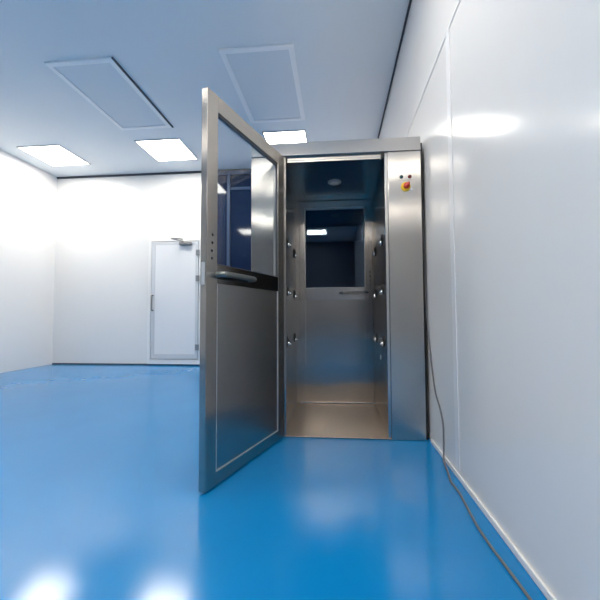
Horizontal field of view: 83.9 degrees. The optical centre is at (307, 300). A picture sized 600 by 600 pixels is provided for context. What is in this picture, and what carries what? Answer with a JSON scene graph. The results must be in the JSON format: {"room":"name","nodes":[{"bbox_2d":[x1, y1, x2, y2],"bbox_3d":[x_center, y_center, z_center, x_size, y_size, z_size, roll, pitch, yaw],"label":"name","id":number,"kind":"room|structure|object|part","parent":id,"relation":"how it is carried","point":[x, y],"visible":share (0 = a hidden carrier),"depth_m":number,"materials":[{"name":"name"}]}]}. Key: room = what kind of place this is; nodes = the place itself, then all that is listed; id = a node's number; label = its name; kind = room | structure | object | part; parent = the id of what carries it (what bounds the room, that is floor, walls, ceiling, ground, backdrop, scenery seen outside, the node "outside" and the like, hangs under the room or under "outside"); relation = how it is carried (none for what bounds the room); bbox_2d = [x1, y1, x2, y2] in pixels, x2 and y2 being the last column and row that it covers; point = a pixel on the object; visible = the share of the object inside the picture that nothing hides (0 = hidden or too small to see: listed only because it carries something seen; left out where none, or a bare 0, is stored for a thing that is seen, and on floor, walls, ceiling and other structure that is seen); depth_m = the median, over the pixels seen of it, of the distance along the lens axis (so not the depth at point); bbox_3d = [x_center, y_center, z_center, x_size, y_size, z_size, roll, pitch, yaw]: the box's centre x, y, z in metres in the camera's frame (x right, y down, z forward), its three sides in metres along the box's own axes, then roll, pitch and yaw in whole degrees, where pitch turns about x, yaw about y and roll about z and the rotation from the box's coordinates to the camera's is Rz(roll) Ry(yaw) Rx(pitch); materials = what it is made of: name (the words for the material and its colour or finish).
{"room":"clean room","nodes":[
{"label":"clean room","id":0,"kind":"room"},
{"bbox_2d":[0,149,56,372],"bbox_3d":[-4.993,-0.777,0.726,0.060,3.348,10.515,-1,-3,5],"label":"wall","id":1,"kind":"structure","parent":0,"point":[28,193],"depth_m":5.40,"materials":[{"name":"white paint"}]},
{"bbox_2d":[0,0,408,176],"bbox_3d":[-2.173,-2.505,0.556,5.619,0.060,10.515,-1,-3,5],"label":"ceiling","id":2,"kind":"structure","parent":0,"point":[346,51],"depth_m":3.33,"materials":[{"name":"white paint"}]},
{"bbox_2d":[16,144,90,166],"bbox_3d":[-3.932,-2.254,5.212,0.670,0.012,0.643,-1,-3,5],"label":"recessed light","id":3,"kind":"object","parent":2,"relation":"in","point":[54,155],"visible":1,"depth_m":5.18,"materials":[{"name":"white plastic"}]},
{"bbox_2d":[44,57,173,129],"bbox_3d":[-2.188,-2.321,3.861,0.718,0.016,1.206,-1,-3,5],"label":"ceiling panel","id":4,"kind":"object","parent":2,"relation":"attached to","point":[102,82],"visible":1,"depth_m":3.72,"materials":[{"name":"white metal"}]},
{"bbox_2d":[134,138,197,161],"bbox_3d":[-2.113,-2.271,5.055,0.673,0.012,0.643,-1,-3,5],"label":"recessed light","id":5,"kind":"object","parent":2,"relation":"in","point":[170,149],"visible":1,"depth_m":5.02,"materials":[{"name":"white plastic"}]},
{"bbox_2d":[218,43,304,122],"bbox_3d":[-0.434,-2.337,3.706,0.710,0.016,1.200,-1,-3,5],"label":"ceiling panel","id":6,"kind":"object","parent":2,"relation":"attached to","point":[265,79],"visible":1,"depth_m":3.57,"materials":[{"name":"white metal"}]},
{"bbox_2d":[262,129,307,143],"bbox_3d":[-0.296,-2.289,4.853,0.600,0.012,0.640,-1,-3,5],"label":"recessed light","id":7,"kind":"object","parent":2,"relation":"in","point":[287,136],"visible":0.44,"depth_m":4.67,"materials":[{"name":"white plastic"}]},
{"bbox_2d":[52,173,364,363],"bbox_3d":[-1.708,-0.573,5.744,5.619,3.348,0.060,-1,-3,5],"label":"wall","id":8,"kind":"structure","parent":0,"point":[105,226],"depth_m":5.85,"materials":[{"name":"white paint"}]},
{"bbox_2d":[52,363,199,364],"bbox_3d":[-3.067,1.099,5.753,2.860,0.022,0.012,-1,-3,5],"label":"baseboard","id":9,"kind":"structure","parent":8,"relation":"attached to","point":[52,363],"depth_m":5.78,"materials":[{"name":"grey"}]},
{"bbox_2d":[57,169,250,178],"bbox_3d":[-1.730,-2.232,5.778,5.579,0.030,0.020,-1,-3,5],"label":"trim","id":10,"kind":"structure","parent":8,"relation":"attached to","point":[185,172],"depth_m":5.88,"materials":[{"name":"grey metal"}]},
{"bbox_2d":[147,238,200,363],"bbox_3d":[-2.280,0.005,5.624,0.940,2.142,0.227,-1,-3,5],"label":"door","id":11,"kind":"structure","parent":8,"relation":"in","point":[173,332],"depth_m":5.69,"materials":[{"name":"white metal"}]},
{"bbox_3d":[-2.651,0.041,5.686,0.028,0.283,0.063,-1,-3,5],"label":"handle","id":12,"kind":"part","parent":11,"relation":"part of","materials":[{"name":"grey metal"}]},
{"bbox_3d":[-2.260,-0.022,5.707,0.715,1.870,0.030,-1,-3,5],"label":"panel","id":13,"kind":"part","parent":11,"relation":"part of","materials":[{"name":"white"}]},
{"bbox_2d":[217,170,250,270],"bbox_3d":[-1.077,-1.012,5.653,1.100,2.410,0.050,-1,-3,5],"label":"window","id":14,"kind":"structure","parent":8,"relation":"in","point":[234,187],"depth_m":5.68,"materials":[{"name":"dark navy glass"}]},
{"bbox_3d":[-1.464,-1.008,5.699,0.200,2.290,0.014,-1,-3,5],"label":"pane","id":15,"kind":"part","parent":14,"relation":"part of","materials":[{"name":"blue glass"}]},
{"bbox_3d":[-0.957,-2.046,5.700,0.730,0.220,0.014,-1,-3,5],"label":"pane","id":16,"kind":"part","parent":14,"relation":"part of","materials":[{"name":"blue glass"}]},
{"bbox_3d":[-0.951,-0.877,5.649,0.730,2.020,0.014,-1,-3,5],"label":"pane","id":17,"kind":"part","parent":14,"relation":"part of","materials":[{"name":"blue glass"}]},
{"bbox_2d":[0,364,546,599],"bbox_3d":[-2.155,0.900,0.406,5.619,0.060,10.515,-1,-3,5],"label":"floor","id":18,"kind":"structure","parent":0,"point":[100,498],"depth_m":1.42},
{"bbox_2d":[198,87,427,492],"bbox_3d":[0.179,-0.089,2.401,1.256,2.063,1.707,-1,-3,5],"label":"shower","id":19,"kind":"object","parent":18,"relation":"on","point":[272,346],"visible":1,"depth_m":2.30,"materials":[{"name":"metal"}]},
{"bbox_3d":[-0.503,-0.132,1.609,0.020,0.110,0.002,-1,-3,24],"label":"lock plate","id":20,"kind":"part","parent":19,"relation":"part of","materials":[{"name":"silver metal"}]},
{"bbox_3d":[-0.368,-0.125,1.792,0.064,0.029,0.314,-1,-3,24],"label":"handle","id":21,"kind":"part","parent":19,"relation":"part of","materials":[{"name":"grey metal"}]},
{"bbox_3d":[-0.341,-0.060,1.974,0.038,1.957,0.801,-1,-3,24],"label":"door","id":22,"kind":"part","parent":19,"relation":"part of","materials":[{"name":"metal"}]},
{"bbox_3d":[-0.340,0.390,1.952,0.027,0.928,0.635,-1,-3,24],"label":"panel","id":23,"kind":"part","parent":19,"relation":"part of","materials":[{"name":"metal"}]},
{"bbox_3d":[-0.343,-0.121,1.974,0.035,0.096,0.635,-1,-3,24],"label":"rail","id":24,"kind":"part","parent":19,"relation":"part of","materials":[{"name":"black metal"}]},
{"bbox_3d":[-0.279,-0.041,2.371,0.238,1.968,0.045,-1,-3,5],"label":"post","id":25,"kind":"part","parent":19,"relation":"part of","materials":[{"name":"metal"}]},
{"bbox_2d":[328,180,340,184],"bbox_3d":[0.225,-0.980,2.777,0.110,0.010,0.110,-1,-3,5],"label":"lamp","id":26,"kind":"object","parent":19,"relation":"attached to","point":[330,182],"depth_m":2.77,"materials":[{"name":"white"}]},
{"bbox_3d":[0.265,-0.063,3.201,0.572,0.115,0.042,-1,-3,5],"label":"rail","id":27,"kind":"part","parent":19,"relation":"part of","materials":[{"name":"metal"}]},
{"bbox_3d":[0.270,-0.044,3.212,1.145,2.021,0.074,-1,-3,5],"label":"frame","id":28,"kind":"part","parent":19,"relation":"part of","materials":[{"name":"metal"}]},
{"bbox_3d":[0.268,0.474,3.177,0.572,0.961,0.034,-1,-3,5],"label":"panel","id":29,"kind":"part","parent":19,"relation":"part of","materials":[{"name":"metal"}]},
{"bbox_3d":[0.274,0.000,3.198,0.694,1.923,0.045,-1,-3,5],"label":"door","id":30,"kind":"part","parent":19,"relation":"part of","materials":[{"name":"metal"}]},
{"bbox_3d":[0.234,0.952,2.706,0.742,0.010,0.890,-1,-3,5],"label":"floor plate","id":31,"kind":"part","parent":19,"relation":"part of","materials":[{"name":"metal"}]},
{"bbox_3d":[0.435,-0.074,3.135,0.272,0.020,0.059,-1,-3,5],"label":"handle","id":32,"kind":"part","parent":19,"relation":"part of","materials":[{"name":"silver metal"}]},
{"bbox_3d":[0.674,-0.852,2.300,0.127,0.046,0.002,-1,-3,5],"label":"control plate","id":33,"kind":"part","parent":19,"relation":"part of","materials":[{"name":"metal"}]},
{"bbox_2d":[401,181,410,190],"bbox_3d":[0.675,-0.784,2.281,0.064,0.064,0.034,-1,-3,5],"label":"switch","id":34,"kind":"object","parent":19,"relation":"attached to","point":[405,185],"depth_m":2.29,"materials":[{"name":"red plastic"}]},
{"bbox_3d":[0.674,-0.050,2.289,0.224,1.968,0.045,-1,-3,5],"label":"post","id":35,"kind":"part","parent":19,"relation":"part of","materials":[{"name":"metal"}]},
{"bbox_2d":[306,209,363,241],"bbox_3d":[0.383,-0.020,4.376,1.210,2.100,2.252,-1,-3,5],"label":"wall","id":36,"kind":"structure","parent":0,"point":[341,224],"depth_m":4.55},
{"bbox_2d":[379,0,599,599],"bbox_3d":[0.664,-0.828,0.237,0.060,3.348,10.515,-1,-3,5],"label":"wall","id":37,"kind":"structure","parent":0,"point":[525,74],"depth_m":1.13,"materials":[{"name":"white paint"}]},
{"bbox_2d":[377,0,411,138],"bbox_3d":[0.617,-2.491,0.304,0.016,0.018,10.475,-1,-3,5],"label":"trim","id":38,"kind":"structure","parent":37,"relation":"attached to","point":[410,1],"depth_m":3.26,"materials":[{"name":"grey metal"}]},
{"bbox_2d":[406,0,459,136],"bbox_3d":[0.628,-1.536,0.261,0.004,0.014,10.475,-1,-3,5],"label":"trim","id":39,"kind":"structure","parent":37,"relation":"attached to","point":[459,0],"depth_m":2.03,"materials":[{"name":"white metal"}]},
{"bbox_2d":[445,29,459,470],"bbox_3d":[0.769,-0.296,1.769,0.004,2.329,0.055,-1,-3,5],"label":"trim","id":40,"kind":"structure","parent":37,"relation":"attached to","point":[447,38],"depth_m":1.76,"materials":[{"name":"white"}]},
{"bbox_2d":[423,203,532,599],"bbox_3d":[0.635,-0.001,0.842,0.062,1.751,2.986,-1,-3,6],"label":"power cable","id":41,"kind":"object","parent":37,"relation":"attached to","point":[450,480],"visible":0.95,"depth_m":1.78,"materials":[{"name":"grey rubber"}]},
{"bbox_2d":[431,439,556,599],"bbox_3d":[0.499,0.761,-1.433,0.010,0.028,7.280,-1,-3,5],"label":"baseboard","id":42,"kind":"structure","parent":37,"relation":"attached to","point":[512,547],"depth_m":1.24,"materials":[{"name":"white"}]}
]}

